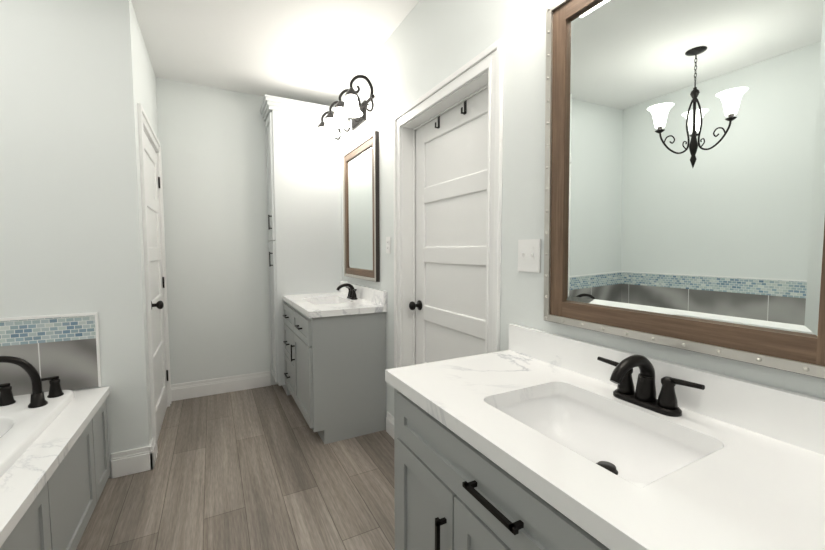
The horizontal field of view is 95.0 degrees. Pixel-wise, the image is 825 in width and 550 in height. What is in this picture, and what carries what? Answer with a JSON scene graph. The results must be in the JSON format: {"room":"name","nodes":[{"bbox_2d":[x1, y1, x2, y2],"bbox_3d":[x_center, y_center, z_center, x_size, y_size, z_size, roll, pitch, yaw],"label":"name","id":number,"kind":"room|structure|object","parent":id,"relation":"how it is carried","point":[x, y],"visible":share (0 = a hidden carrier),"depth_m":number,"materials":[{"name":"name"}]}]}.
{"room":"bathroom","nodes":[
{"label":"bathroom","id":0,"kind":"room"},
{"bbox_2d":[0,0,119,477],"bbox_3d":[-2.431,-0.178,1.817,1.579,2.742,0.140,-2,4,-28],"label":"wall","id":1,"kind":"structure","parent":0,"point":[55,258],"depth_m":2.00,"materials":[{"name":"paint"}]},
{"bbox_2d":[97,0,157,450],"bbox_3d":[-1.920,-0.232,2.665,0.160,2.742,1.163,-2,4,-28],"label":"wall","id":2,"kind":"structure","parent":0,"point":[128,77],"depth_m":2.17,"materials":[{"name":"paint"}]},
{"bbox_2d":[137,103,170,457],"bbox_3d":[-1.917,0.044,2.719,0.160,2.185,0.991,-2,4,-28],"label":"door frame","id":3,"kind":"structure","parent":2,"relation":"attached to","point":[144,123],"depth_m":2.37,"materials":[{"name":"white wood"}]},
{"bbox_2d":[143,130,166,440],"bbox_3d":[-1.880,0.084,2.741,0.036,2.085,0.809,-2,4,-28],"label":"door","id":4,"kind":"structure","parent":2,"relation":"in","point":[152,196],"depth_m":2.81,"materials":[{"name":"white wood"}]},
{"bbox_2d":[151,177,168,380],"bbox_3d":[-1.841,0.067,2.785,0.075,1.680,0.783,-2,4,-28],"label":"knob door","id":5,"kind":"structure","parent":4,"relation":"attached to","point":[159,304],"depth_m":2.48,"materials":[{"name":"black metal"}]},
{"bbox_2d":[156,77,277,384],"bbox_3d":[-1.571,-0.291,3.586,1.601,2.742,0.140,-2,4,-28],"label":"wall","id":6,"kind":"structure","parent":0,"point":[212,140],"depth_m":3.39,"materials":[{"name":"paint"}]},
{"bbox_2d":[171,371,270,400],"bbox_3d":[-1.748,1.017,3.483,0.836,0.145,0.024,-2,4,-28],"label":"baseboard","id":7,"kind":"structure","parent":6,"relation":"attached to","point":[194,389],"depth_m":3.47,"materials":[{"name":"white wood"}]},
{"bbox_2d":[76,384,394,549],"bbox_3d":[-0.946,1.301,0.967,3.320,0.100,5.524,-2,4,-28],"label":"floor","id":8,"kind":"structure","parent":0,"point":[263,468],"depth_m":2.10,"materials":[{"name":"brown wood"}]},
{"bbox_2d":[0,386,109,549],"bbox_3d":[-1.810,0.968,0.847,1.396,0.579,2.257,-2,4,-28],"label":"tub","id":9,"kind":"object","parent":8,"relation":"on","point":[54,466],"visible":0.98,"depth_m":1.55,"materials":[{"name":"stone"}]},
{"bbox_2d":[0,356,63,407],"bbox_3d":[-1.866,0.487,1.774,0.295,0.261,0.230,-2,4,-28],"label":"tub faucet","id":10,"kind":"object","parent":9,"relation":"on","point":[37,399],"visible":1,"depth_m":1.78,"materials":[{"name":"black metal"}]},
{"bbox_2d":[260,95,341,394],"bbox_3d":[-1.034,-0.227,3.573,0.661,2.615,0.390,-2,4,-28],"label":"tall cabinet","id":11,"kind":"object","parent":8,"relation":"on","point":[303,173],"visible":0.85,"depth_m":3.40,"materials":[{"name":"white wood"}]},
{"bbox_2d":[282,281,386,443],"bbox_3d":[-0.682,0.605,3.051,0.577,1.022,1.040,-2,4,-28],"label":"bathroom vanity","id":12,"kind":"object","parent":8,"relation":"on","point":[335,356],"visible":0.98,"depth_m":2.65,"materials":[{"name":"wood"}]},
{"bbox_2d":[336,283,357,299],"bbox_3d":[-0.546,0.132,3.104,0.160,0.128,0.253,-2,4,-28],"label":"faucet","id":13,"kind":"object","parent":12,"relation":"on","point":[352,293],"visible":1,"depth_m":3.09,"materials":[{"name":"black metal"}]},
{"bbox_2d":[385,324,824,549],"bbox_3d":[0.420,0.747,0.952,0.602,1.008,1.156,-2,4,-28],"label":"bathroom vanity","id":14,"kind":"object","parent":8,"relation":"on","point":[531,439],"visible":1,"depth_m":0.87,"materials":[{"name":"stone"}]},
{"bbox_2d":[597,355,704,416],"bbox_3d":[0.573,0.278,0.983,0.173,0.139,0.274,-2,4,-28],"label":"faucet","id":15,"kind":"object","parent":14,"relation":"on","point":[643,394],"visible":1,"depth_m":0.98,"materials":[{"name":"black metal"}]},
{"bbox_2d":[131,0,419,105],"bbox_3d":[-0.946,-1.535,0.785,3.320,0.100,5.524,-2,4,-28],"label":"ceiling","id":16,"kind":"structure","parent":0,"point":[322,52],"depth_m":2.59,"materials":[{"name":"paint"}]},
{"bbox_2d":[333,0,824,416],"bbox_3d":[0.468,-0.165,1.624,0.160,2.742,5.524,-2,4,-28],"label":"wall","id":17,"kind":"structure","parent":0,"point":[427,46],"depth_m":1.58,"materials":[{"name":"paint"}]},
{"bbox_2d":[314,75,374,144],"bbox_3d":[-0.554,-1.290,3.009,0.280,0.281,0.936,-2,4,-28],"label":"sconce","id":18,"kind":"object","parent":17,"relation":"attached to","point":[353,108],"visible":1,"depth_m":2.88,"materials":[{"name":"black"}]},
{"bbox_2d":[343,131,379,281],"bbox_3d":[-0.436,-0.515,3.096,0.037,1.092,0.758,-2,4,-28],"label":"mirror","id":19,"kind":"object","parent":17,"relation":"attached to","point":[361,208],"visible":1,"depth_m":3.03,"materials":[{"name":"silver metal"}]},
{"bbox_2d":[386,237,390,252],"bbox_3d":[-0.170,-0.209,2.641,0.010,0.115,0.070,-2,4,-28],"label":"electrical outlet plate","id":20,"kind":"object","parent":17,"relation":"attached to","point":[388,244],"visible":1,"depth_m":2.63,"materials":[{"name":"plastic"}]},
{"bbox_2d":[393,38,503,367],"bbox_3d":[0.189,0.082,2.125,0.160,2.185,1.046,-2,4,-28],"label":"door frame","id":21,"kind":"structure","parent":17,"relation":"attached to","point":[481,71],"depth_m":2.01,"materials":[{"name":"white wood"}]},
{"bbox_2d":[415,88,487,364],"bbox_3d":[0.236,0.122,2.152,0.037,2.085,0.864,-2,4,-28],"label":"door","id":22,"kind":"structure","parent":17,"relation":"in","point":[450,222],"depth_m":2.13,"materials":[{"name":"white wood"}]},
{"bbox_2d":[409,300,421,309],"bbox_3d":[0.015,0.199,2.454,0.075,0.066,0.066,-2,4,-28],"label":"knob door","id":23,"kind":"structure","parent":22,"relation":"attached to","point":[413,305],"depth_m":2.44,"materials":[{"name":"black metal"}]},
{"bbox_2d":[435,100,466,128],"bbox_3d":[0.204,-0.882,2.082,0.024,0.070,0.282,-2,4,-28],"label":"hooks","id":24,"kind":"object","parent":22,"relation":"attached to","point":[465,109],"depth_m":1.97,"materials":[{"name":"black metal"}]},
{"bbox_2d":[518,239,540,272],"bbox_3d":[0.449,-0.075,1.473,0.018,0.127,0.115,-2,4,-28],"label":"switch plate","id":25,"kind":"object","parent":17,"relation":"attached to","point":[529,255],"visible":1,"depth_m":1.47,"materials":[{"name":"plastic"}]},
{"bbox_2d":[544,0,824,378],"bbox_3d":[0.664,-0.357,1.006,0.057,1.092,0.782,-2,4,-28],"label":"mirror","id":26,"kind":"object","parent":17,"relation":"attached to","point":[684,206],"visible":1,"depth_m":0.95,"materials":[{"name":"silver metal"}]},
{"bbox_3d":[-2.499,-0.088,0.413,0.140,2.742,2.281,-2,4,-28],"label":"wall","id":27,"kind":"structure","parent":0,"visible":0},
{"bbox_2d":[0,312,101,395],"bbox_3d":[-2.350,0.439,1.812,1.340,0.421,0.012,-2,4,-28],"label":"tile","id":28,"kind":"structure","parent":27,"relation":"attached to","point":[65,348],"depth_m":2.01,"materials":[{"name":"stone"}]}
]}

